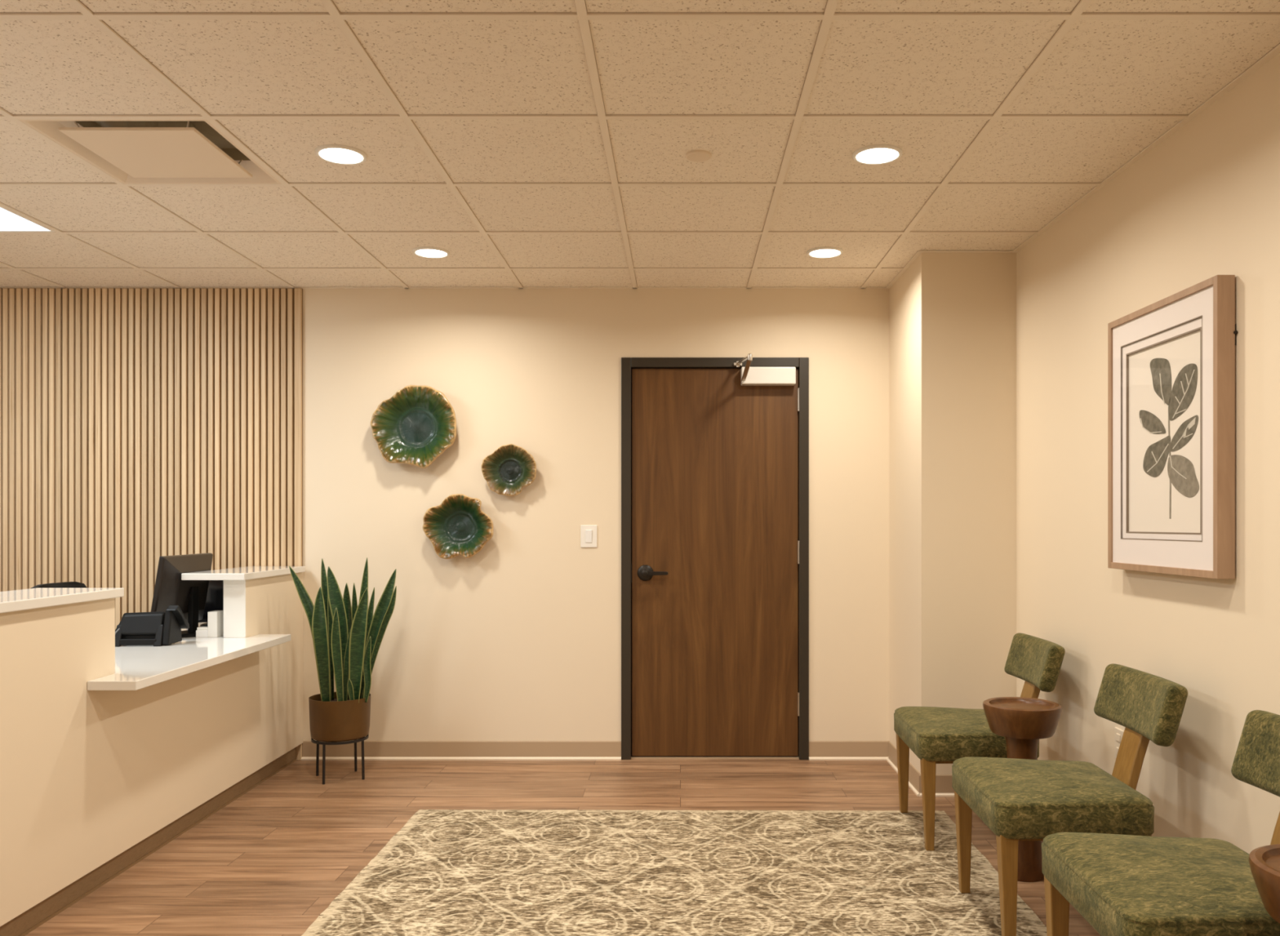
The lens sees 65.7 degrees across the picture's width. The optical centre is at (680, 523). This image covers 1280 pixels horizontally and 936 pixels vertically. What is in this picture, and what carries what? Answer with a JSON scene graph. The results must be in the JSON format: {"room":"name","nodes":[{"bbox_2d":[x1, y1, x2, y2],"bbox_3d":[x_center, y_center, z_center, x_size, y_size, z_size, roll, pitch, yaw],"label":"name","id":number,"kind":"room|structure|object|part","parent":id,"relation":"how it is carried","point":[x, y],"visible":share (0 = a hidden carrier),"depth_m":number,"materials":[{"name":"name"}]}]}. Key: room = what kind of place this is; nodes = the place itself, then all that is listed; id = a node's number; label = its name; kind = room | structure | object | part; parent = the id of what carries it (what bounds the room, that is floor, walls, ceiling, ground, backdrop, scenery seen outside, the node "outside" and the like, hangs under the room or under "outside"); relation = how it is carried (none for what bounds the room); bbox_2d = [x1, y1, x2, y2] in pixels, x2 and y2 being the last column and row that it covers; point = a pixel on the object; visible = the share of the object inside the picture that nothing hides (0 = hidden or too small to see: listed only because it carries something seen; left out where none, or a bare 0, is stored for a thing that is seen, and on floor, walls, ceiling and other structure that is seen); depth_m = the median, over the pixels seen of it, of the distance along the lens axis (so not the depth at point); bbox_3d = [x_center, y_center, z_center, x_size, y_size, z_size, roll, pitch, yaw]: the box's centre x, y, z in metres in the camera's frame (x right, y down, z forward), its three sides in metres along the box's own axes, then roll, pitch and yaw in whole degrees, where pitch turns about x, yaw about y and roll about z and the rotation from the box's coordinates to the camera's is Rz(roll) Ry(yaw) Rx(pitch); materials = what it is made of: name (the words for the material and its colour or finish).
{"room":"waiting room","nodes":[
{"label":"waiting room","id":0,"kind":"room"},
{"bbox_2d":[25,759,1100,935],"bbox_3d":[-1.325,1.315,1.347,7.050,0.100,8.094,0,0,0],"label":"floor","id":1,"kind":"structure","parent":0,"point":[272,860],"depth_m":4.33,"materials":[{"name":"brown wood"}]},
{"bbox_2d":[31,582,86,588],"bbox_3d":[-2.800,0.778,4.766,0.612,0.974,0.641,0,0,0],"label":"office chair","id":2,"kind":"object","parent":1,"relation":"on","point":[64,584],"visible":0.04,"depth_m":4.82,"materials":[{"name":"black"}]},
{"bbox_2d":[0,572,303,935],"bbox_3d":[-2.474,0.763,3.087,1.052,1.004,4.413,0,0,0],"label":"reception desk","id":3,"kind":"object","parent":1,"relation":"on","point":[94,784],"visible":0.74,"depth_m":3.44,"materials":[{"name":"beige paint"}]},
{"bbox_3d":[-2.018,0.719,2.190,0.100,0.914,2.582,0,0,-1],"label":"tall panel","id":4,"kind":"part","parent":3,"relation":"part of","materials":[{"name":"beige paint"}]},
{"bbox_2d":[0,587,124,613],"bbox_3d":[-2.099,0.245,2.175,0.307,0.032,2.655,0,0,-1],"label":"counter ledge","id":5,"kind":"object","parent":3,"relation":"on","point":[39,597],"visible":1,"depth_m":3.19,"materials":[{"name":"white stone"}]},
{"bbox_3d":[-2.047,0.869,4.024,0.100,0.613,1.089,0,0,-1],"label":"panel","id":6,"kind":"part","parent":3,"relation":"part of","materials":[{"name":"beige paint"}]},
{"bbox_2d":[87,622,290,690],"bbox_3d":[-2.280,0.545,3.232,0.919,0.032,4.064,0,0,0],"label":"countertop","id":7,"kind":"structure","parent":3,"relation":"on","point":[137,668],"depth_m":3.90,"materials":[{"name":"white stone"}]},
{"bbox_2d":[115,605,189,647],"bbox_3d":[-2.314,0.444,4.318,0.269,0.171,0.170,0,0,-4],"label":"desk phone","id":8,"kind":"object","parent":7,"relation":"on","point":[140,628],"visible":0.9,"depth_m":4.27,"materials":[{"name":"black plastic"}]},
{"bbox_2d":[151,553,213,638],"bbox_3d":[-2.316,0.339,4.673,0.170,0.380,0.500,0,0,-2],"label":"computer monitor","id":9,"kind":"object","parent":7,"relation":"on","point":[190,596],"visible":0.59,"depth_m":4.58,"materials":[{"name":"black plastic"}]},
{"bbox_2d":[195,626,207,637],"bbox_3d":[-2.212,0.506,4.600,0.062,0.046,0.050,0,0,-9],"label":"card holder","id":10,"kind":"object","parent":7,"relation":"on","point":[201,632],"visible":0.77,"depth_m":4.58,"materials":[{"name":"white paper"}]},
{"bbox_2d":[195,630,207,637],"bbox_3d":[-2.212,0.513,4.600,0.062,0.033,0.050,0,0,-9],"label":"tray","id":11,"kind":"object","parent":10,"relation":"on","point":[199,633],"depth_m":4.57,"materials":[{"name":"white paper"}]},
{"bbox_2d":[198,580,223,626],"bbox_3d":[-2.348,0.400,5.102,0.360,0.260,0.170,0,0,-25],"label":"computer monitor","id":12,"kind":"object","parent":7,"relation":"on","point":[215,597],"visible":0.15,"depth_m":5.04,"materials":[{"name":"black plastic"}]},
{"bbox_2d":[207,610,223,637],"bbox_3d":[-2.164,0.470,4.615,0.044,0.118,0.080,0,0,0],"label":"box","id":13,"kind":"object","parent":7,"relation":"on","point":[215,618],"visible":0.8,"depth_m":4.58,"materials":[{"name":"white plastic"}]},
{"bbox_3d":[-2.111,0.395,4.906,0.102,0.268,0.710,0,0,-9],"label":"panel","id":14,"kind":"part","parent":3,"relation":"part of","materials":[{"name":"white laminate"}]},
{"bbox_2d":[181,566,305,580],"bbox_3d":[-2.132,0.245,4.883,0.300,0.032,0.766,0,0,0],"label":"counter ledge","id":15,"kind":"object","parent":3,"relation":"on","point":[246,573],"visible":1,"depth_m":4.64,"materials":[{"name":"white stone"}]},
{"bbox_3d":[-2.061,0.719,4.929,0.100,0.914,0.726,0,0,-1],"label":"tall panel","id":16,"kind":"part","parent":3,"relation":"part of","materials":[{"name":"beige paint"}]},
{"bbox_2d":[311,734,368,785],"bbox_3d":[-1.690,1.164,4.915,0.270,0.204,0.270,0,0,0],"label":"plant stand","id":17,"kind":"object","parent":1,"relation":"on","point":[317,743],"visible":0.59,"depth_m":4.87,"materials":[{"name":"black metal"}]},
{"bbox_3d":[-1.815,1.167,4.951,0.016,0.198,0.014,0,0,0],"label":"leg","id":18,"kind":"part","parent":17,"relation":"part of","materials":[{"name":"black metal"}]},
{"bbox_3d":[-1.726,1.167,4.790,0.013,0.198,0.017,0,0,0],"label":"leg","id":19,"kind":"part","parent":17,"relation":"part of","materials":[{"name":"black metal"}]},
{"bbox_2d":[288,557,396,742],"bbox_3d":[-1.655,0.619,4.915,0.486,0.886,0.293,0,0,0],"label":"potted snake plant","id":20,"kind":"object","parent":17,"relation":"on","point":[347,639],"visible":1,"depth_m":4.83,"materials":[{"name":"green plant"}]},
{"bbox_3d":[-1.690,0.962,4.915,0.293,0.200,0.293,0,0,0],"label":"pot","id":21,"kind":"part","parent":20,"relation":"part of","materials":[{"name":"brown ceramic"}]},
{"bbox_3d":[-1.654,1.167,5.040,0.013,0.198,0.017,0,0,0],"label":"leg","id":22,"kind":"part","parent":17,"relation":"part of","materials":[{"name":"black metal"}]},
{"bbox_3d":[-1.565,1.167,4.879,0.016,0.198,0.014,0,0,0],"label":"leg","id":23,"kind":"part","parent":17,"relation":"part of","materials":[{"name":"black metal"}]},
{"bbox_2d":[301,809,1047,935],"bbox_3d":[-0.009,1.261,2.777,2.306,0.008,3.123,0,0,0],"label":"area rug","id":24,"kind":"object","parent":1,"relation":"on","point":[446,873],"visible":0.96,"depth_m":3.50,"materials":[{"name":"beige carpet"}]},
{"bbox_2d":[893,633,1065,851],"bbox_3d":[1.220,0.865,4.043,0.600,0.783,0.567,0,0,1],"label":"upholstered chair","id":25,"kind":"object","parent":24,"relation":"on","point":[935,735],"visible":0.8,"depth_m":3.86,"materials":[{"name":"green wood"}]},
{"bbox_3d":[0.966,1.078,4.295,0.052,0.357,0.052,0,0,2],"label":"leg","id":26,"kind":"part","parent":25,"relation":"part of","materials":[{"name":"brown wood"}]},
{"bbox_3d":[0.953,1.078,3.806,0.052,0.357,0.052,0,0,2],"label":"leg","id":27,"kind":"part","parent":25,"relation":"part of","materials":[{"name":"brown wood"}]},
{"bbox_3d":[1.156,0.921,4.045,0.376,0.020,0.452,0,0,2],"label":"seat frame","id":28,"kind":"part","parent":25,"relation":"part of","materials":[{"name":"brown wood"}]},
{"bbox_3d":[1.156,0.849,4.045,0.472,0.130,0.567,0,0,2],"label":"seat","id":29,"kind":"part","parent":25,"relation":"part of","materials":[{"name":"green fabric"}]},
{"bbox_3d":[1.427,0.719,4.038,0.140,0.395,0.124,0,0,2],"label":"post","id":30,"kind":"part","parent":25,"relation":"part of","materials":[{"name":"brown wood"}]},
{"bbox_3d":[1.454,0.566,4.037,0.130,0.186,0.475,0,0,2],"label":"backrest","id":31,"kind":"part","parent":25,"relation":"part of","materials":[{"name":"green fabric"}]},
{"bbox_2d":[951,663,1187,935],"bbox_3d":[1.217,0.865,3.113,0.600,0.783,0.567,0,0,1],"label":"upholstered chair","id":32,"kind":"object","parent":24,"relation":"on","point":[1018,800],"visible":0.99,"depth_m":2.96,"materials":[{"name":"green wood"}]},
{"bbox_3d":[0.963,1.078,3.365,0.052,0.357,0.052,0,0,2],"label":"leg","id":33,"kind":"part","parent":32,"relation":"part of","materials":[{"name":"brown wood"}]},
{"bbox_3d":[0.950,1.078,2.876,0.052,0.357,0.052,0,0,2],"label":"leg","id":34,"kind":"part","parent":32,"relation":"part of","materials":[{"name":"brown wood"}]},
{"bbox_3d":[1.153,0.921,3.115,0.376,0.020,0.452,0,0,2],"label":"seat frame","id":35,"kind":"part","parent":32,"relation":"part of","materials":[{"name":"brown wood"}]},
{"bbox_3d":[1.153,0.849,3.115,0.472,0.130,0.567,0,0,2],"label":"seat","id":36,"kind":"part","parent":32,"relation":"part of","materials":[{"name":"green fabric"}]},
{"bbox_3d":[1.424,0.719,3.108,0.140,0.395,0.124,0,0,2],"label":"post","id":37,"kind":"part","parent":32,"relation":"part of","materials":[{"name":"brown wood"}]},
{"bbox_3d":[1.452,0.566,3.107,0.130,0.186,0.475,0,0,2],"label":"backrest","id":38,"kind":"part","parent":32,"relation":"part of","materials":[{"name":"green fabric"}]},
{"bbox_2d":[1041,710,1279,935],"bbox_3d":[1.222,0.865,2.290,0.600,0.783,0.567,0,0,1],"label":"upholstered chair","id":39,"kind":"object","parent":24,"relation":"on","point":[1120,885],"visible":0.96,"depth_m":2.26,"materials":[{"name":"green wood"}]},
{"bbox_3d":[0.968,1.078,2.542,0.052,0.357,0.052,0,0,2],"label":"leg","id":40,"kind":"part","parent":39,"relation":"part of","materials":[{"name":"brown wood"}]},
{"bbox_3d":[1.158,0.849,2.292,0.472,0.130,0.567,0,0,2],"label":"seat","id":41,"kind":"part","parent":39,"relation":"part of","materials":[{"name":"green fabric"}]},
{"bbox_3d":[1.456,0.566,2.284,0.130,0.186,0.475,0,0,2],"label":"backrest","id":42,"kind":"part","parent":39,"relation":"part of","materials":[{"name":"green fabric"}]},
{"bbox_3d":[1.429,0.719,2.285,0.140,0.395,0.124,0,0,2],"label":"post","id":43,"kind":"part","parent":39,"relation":"part of","materials":[{"name":"brown wood"}]},
{"bbox_2d":[982,697,1062,882],"bbox_3d":[1.230,0.957,3.562,0.270,0.617,0.270,0,0,0],"label":"side table","id":44,"kind":"object","parent":1,"relation":"on","point":[1022,722],"visible":0.66,"depth_m":3.49,"materials":[{"name":"brown wood"}]},
{"bbox_2d":[1248,844,1279,924],"bbox_3d":[1.247,0.960,1.884,0.286,0.612,0.286,0,0,0],"label":"side table","id":45,"kind":"object","parent":1,"relation":"on","point":[1264,861],"visible":1,"depth_m":1.89,"materials":[{"name":"brown wood"}]},
{"bbox_2d":[302,288,888,741],"bbox_3d":[-1.325,-0.055,5.354,7.050,2.640,0.120,0,0,0],"label":"wall","id":46,"kind":"structure","parent":0,"point":[518,638],"depth_m":5.29,"materials":[{"name":"beige paint"}]},
{"bbox_2d":[0,288,302,760],"bbox_3d":[-3.384,0.006,5.282,2.727,2.518,0.022,0,0,0],"label":"cladding","id":47,"kind":"object","parent":46,"relation":"attached to","point":[138,426],"visible":0.59,"depth_m":5.27,"materials":[{"name":"beige wood"}]},
{"bbox_2d":[370,385,456,468],"bbox_3d":[-1.405,-0.508,5.245,0.449,0.443,0.103,0,0,0],"label":"plate","id":48,"kind":"object","parent":46,"relation":"attached to","point":[415,426],"visible":1,"depth_m":5.24,"materials":[{"name":"teal ceramic"}]},
{"bbox_2d":[422,493,493,559],"bbox_3d":[-1.175,0.019,5.251,0.378,0.346,0.086,0,0,0],"label":"plate","id":49,"kind":"object","parent":46,"relation":"attached to","point":[459,526],"visible":1,"depth_m":5.25,"materials":[{"name":"ceramic"}]},
{"bbox_2d":[301,741,621,760],"bbox_3d":[-1.176,1.216,5.284,1.721,0.099,0.021,0,0,0],"label":"baseboard","id":50,"kind":"structure","parent":46,"relation":"attached to","point":[373,750],"depth_m":5.29,"materials":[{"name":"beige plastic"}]},
{"bbox_2d":[481,444,536,496],"bbox_3d":[-0.907,-0.281,5.258,0.293,0.276,0.077,0,0,0],"label":"plate","id":51,"kind":"object","parent":46,"relation":"attached to","point":[510,468],"visible":1,"depth_m":5.25,"materials":[{"name":"green ceramic"}]},
{"bbox_2d":[580,524,597,547],"bbox_3d":[-0.489,0.071,5.287,0.088,0.120,0.013,0,0,0],"label":"light switch","id":52,"kind":"object","parent":46,"relation":"attached to","point":[588,533],"visible":1,"depth_m":5.29,"materials":[{"name":"white plastic"}]},
{"bbox_2d":[621,353,808,759],"bbox_3d":[0.185,0.190,5.210,1.002,2.150,0.405,0,0,0],"label":"door","id":53,"kind":"structure","parent":46,"relation":"in","point":[715,451],"depth_m":5.31,"materials":[{"name":"brown wood"}]},
{"bbox_3d":[-0.132,0.268,5.247,0.135,0.023,0.022,0,0,-2],"label":"lever","id":54,"kind":"part","parent":53,"relation":"part of","materials":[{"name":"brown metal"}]},
{"bbox_3d":[0.343,-0.788,5.145,0.029,0.109,0.254,0,0,-3],"label":"closer arm","id":55,"kind":"part","parent":53,"relation":"part of","materials":[{"name":"silver metal"}]},
{"bbox_2d":[808,741,888,760],"bbox_3d":[0.902,1.216,5.284,0.431,0.099,0.021,0,0,0],"label":"baseboard","id":56,"kind":"structure","parent":46,"relation":"attached to","point":[818,750],"depth_m":5.29,"materials":[{"name":"beige plastic"}]},
{"bbox_2d":[0,0,1279,288],"bbox_3d":[-1.325,-1.355,1.347,7.050,0.200,8.094,0,0,0],"label":"ceiling","id":57,"kind":"structure","parent":0,"point":[535,144],"depth_m":3.14,"materials":[{"name":"tile"}]},
{"bbox_2d":[0,206,53,231],"bbox_3d":[-2.986,-1.263,3.674,0.586,0.012,1.195,0,0,0],"label":"recessed light","id":58,"kind":"object","parent":57,"relation":"in","point":[10,221],"visible":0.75,"depth_m":4.17,"materials":[{"name":"white plastic"}]},
{"bbox_2d":[18,119,280,183],"bbox_3d":[-1.766,-1.309,3.369,0.586,0.114,0.586,0,0,0],"label":"ceiling vent","id":59,"kind":"object","parent":57,"relation":"in","point":[131,151],"visible":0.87,"depth_m":3.36,"materials":[{"name":"beige metal"}]},
{"bbox_2d":[315,144,367,164],"bbox_3d":[-1.157,-1.257,3.375,0.168,0.012,0.168,0,0,0],"label":"recessed light","id":60,"kind":"object","parent":57,"relation":"in","point":[341,154],"visible":1,"depth_m":3.37,"materials":[{"name":"white plastic"}]},
{"bbox_2d":[319,148,362,162],"bbox_3d":[-1.157,-1.257,3.375,0.140,0.001,0.140,0,0,0],"label":"diffuser","id":61,"kind":"object","parent":60,"relation":"attached to","point":[335,154],"depth_m":3.38,"materials":[{"name":"white plastic"}]},
{"bbox_2d":[412,246,449,258],"bbox_3d":[-1.157,-1.257,4.595,0.168,0.012,0.168,0,0,0],"label":"recessed light","id":62,"kind":"object","parent":57,"relation":"in","point":[432,252],"visible":1,"depth_m":4.60,"materials":[{"name":"white plastic"}]},
{"bbox_2d":[415,248,446,256],"bbox_3d":[-1.157,-1.257,4.595,0.140,0.001,0.140,0,0,0],"label":"diffuser","id":63,"kind":"object","parent":62,"relation":"attached to","point":[427,252],"depth_m":4.60,"materials":[{"name":"white plastic"}]},
{"bbox_2d":[685,150,711,161],"bbox_3d":[0.062,-1.256,3.385,0.088,0.010,0.088,0,0,0],"label":"sprinkler","id":64,"kind":"object","parent":57,"relation":"attached to","point":[693,155],"visible":1,"depth_m":3.37,"materials":[{"name":"beige paint"}]},
{"bbox_2d":[806,246,843,258],"bbox_3d":[0.672,-1.257,4.595,0.168,0.012,0.168,0,0,0],"label":"recessed light","id":65,"kind":"object","parent":57,"relation":"in","point":[823,252],"visible":1,"depth_m":4.59,"materials":[{"name":"white plastic"}]},
{"bbox_2d":[809,248,839,256],"bbox_3d":[0.672,-1.257,4.595,0.140,0.001,0.140,0,0,0],"label":"diffuser","id":66,"kind":"object","parent":65,"relation":"attached to","point":[827,252],"depth_m":4.60,"materials":[{"name":"white plastic"}]},
{"bbox_2d":[852,144,902,164],"bbox_3d":[0.672,-1.257,3.375,0.168,0.012,0.168,0,0,0],"label":"recessed light","id":67,"kind":"object","parent":57,"relation":"in","point":[873,154],"visible":1,"depth_m":3.37,"materials":[{"name":"white plastic"}]},
{"bbox_2d":[856,148,897,162],"bbox_3d":[0.672,-1.257,3.375,0.140,0.001,0.140,0,0,0],"label":"diffuser","id":68,"kind":"object","parent":67,"relation":"attached to","point":[873,155],"depth_m":3.38,"materials":[{"name":"white plastic"}]},
{"bbox_2d":[888,252,1016,774],"bbox_3d":[1.339,-0.025,4.941,0.441,2.580,0.707,0,0,0],"label":"wall","id":69,"kind":"structure","parent":0,"point":[953,315],"depth_m":4.59,"materials":[{"name":"beige paint"}]},
{"bbox_2d":[886,741,921,796],"bbox_3d":[1.107,1.216,4.934,0.021,0.099,0.719,0,0,0],"label":"baseboard","id":70,"kind":"structure","parent":69,"relation":"attached to","point":[913,775],"depth_m":4.79,"materials":[{"name":"beige plastic"}]},
{"bbox_2d":[919,774,954,797],"bbox_3d":[1.332,1.216,4.577,0.452,0.099,0.021,0,0,0],"label":"baseboard","id":71,"kind":"structure","parent":69,"relation":"attached to","point":[944,788],"depth_m":4.58,"materials":[{"name":"beige plastic"}]},
{"bbox_2d":[1016,52,1279,854],"bbox_3d":[1.872,-0.055,1.297,0.656,2.640,7.994,0,0,0],"label":"wall","id":72,"kind":"structure","parent":0,"point":[1202,204],"depth_m":3.23,"materials":[{"name":"beige paint"}]},
{"bbox_2d":[885,45,1279,288],"bbox_3d":[1.394,-1.256,1.347,0.458,0.005,7.904,0,0,-1],"label":"trim","id":73,"kind":"structure","parent":72,"relation":"attached to","point":[1262,61],"depth_m":3.39,"materials":[{"name":"beige paint"}]},
{"bbox_2d":[1115,727,1124,759],"bbox_3d":[1.574,0.797,3.550,0.009,0.114,0.070,0,0,0],"label":"wall outlet","id":74,"kind":"object","parent":72,"relation":"attached to","point":[1118,733],"visible":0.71,"depth_m":3.56,"materials":[{"name":"beige plastic"}]},
{"bbox_2d":[1115,733,1120,742],"bbox_3d":[1.572,0.772,3.550,0.005,0.028,0.032,0,0,0],"label":"socket","id":75,"kind":"object","parent":74,"relation":"attached to","point":[1117,735],"depth_m":3.55,"materials":[{"name":"beige plastic"}]},
{"bbox_2d":[1107,275,1237,579],"bbox_3d":[1.557,-0.275,3.173,0.058,0.871,0.697,0,0,-1],"label":"framed picture","id":76,"kind":"object","parent":72,"relation":"attached to","point":[1171,359],"visible":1,"depth_m":3.09,"materials":[{"name":"brown"}]},
{"bbox_2d":[1138,358,1198,477],"bbox_3d":[1.548,-0.343,3.147,0.001,0.388,0.366,0,0,-1],"label":"leaves","id":77,"kind":"object","parent":76,"relation":"attached to","point":[1150,422],"depth_m":3.15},
{"bbox_2d":[1168,416,1171,519],"bbox_3d":[1.549,-0.195,3.131,0.001,0.364,0.019,0,0,-2],"label":"stem","id":78,"kind":"object","parent":76,"relation":"attached to","point":[1170,517],"depth_m":3.13,"materials":[{"name":"grey paper"}]},
{"bbox_2d":[1167,454,1199,497],"bbox_3d":[1.550,-0.146,3.051,0.001,0.137,0.184,0,0,-1],"label":"leaf","id":79,"kind":"object","parent":76,"relation":"attached to","point":[1188,487],"depth_m":3.05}
]}

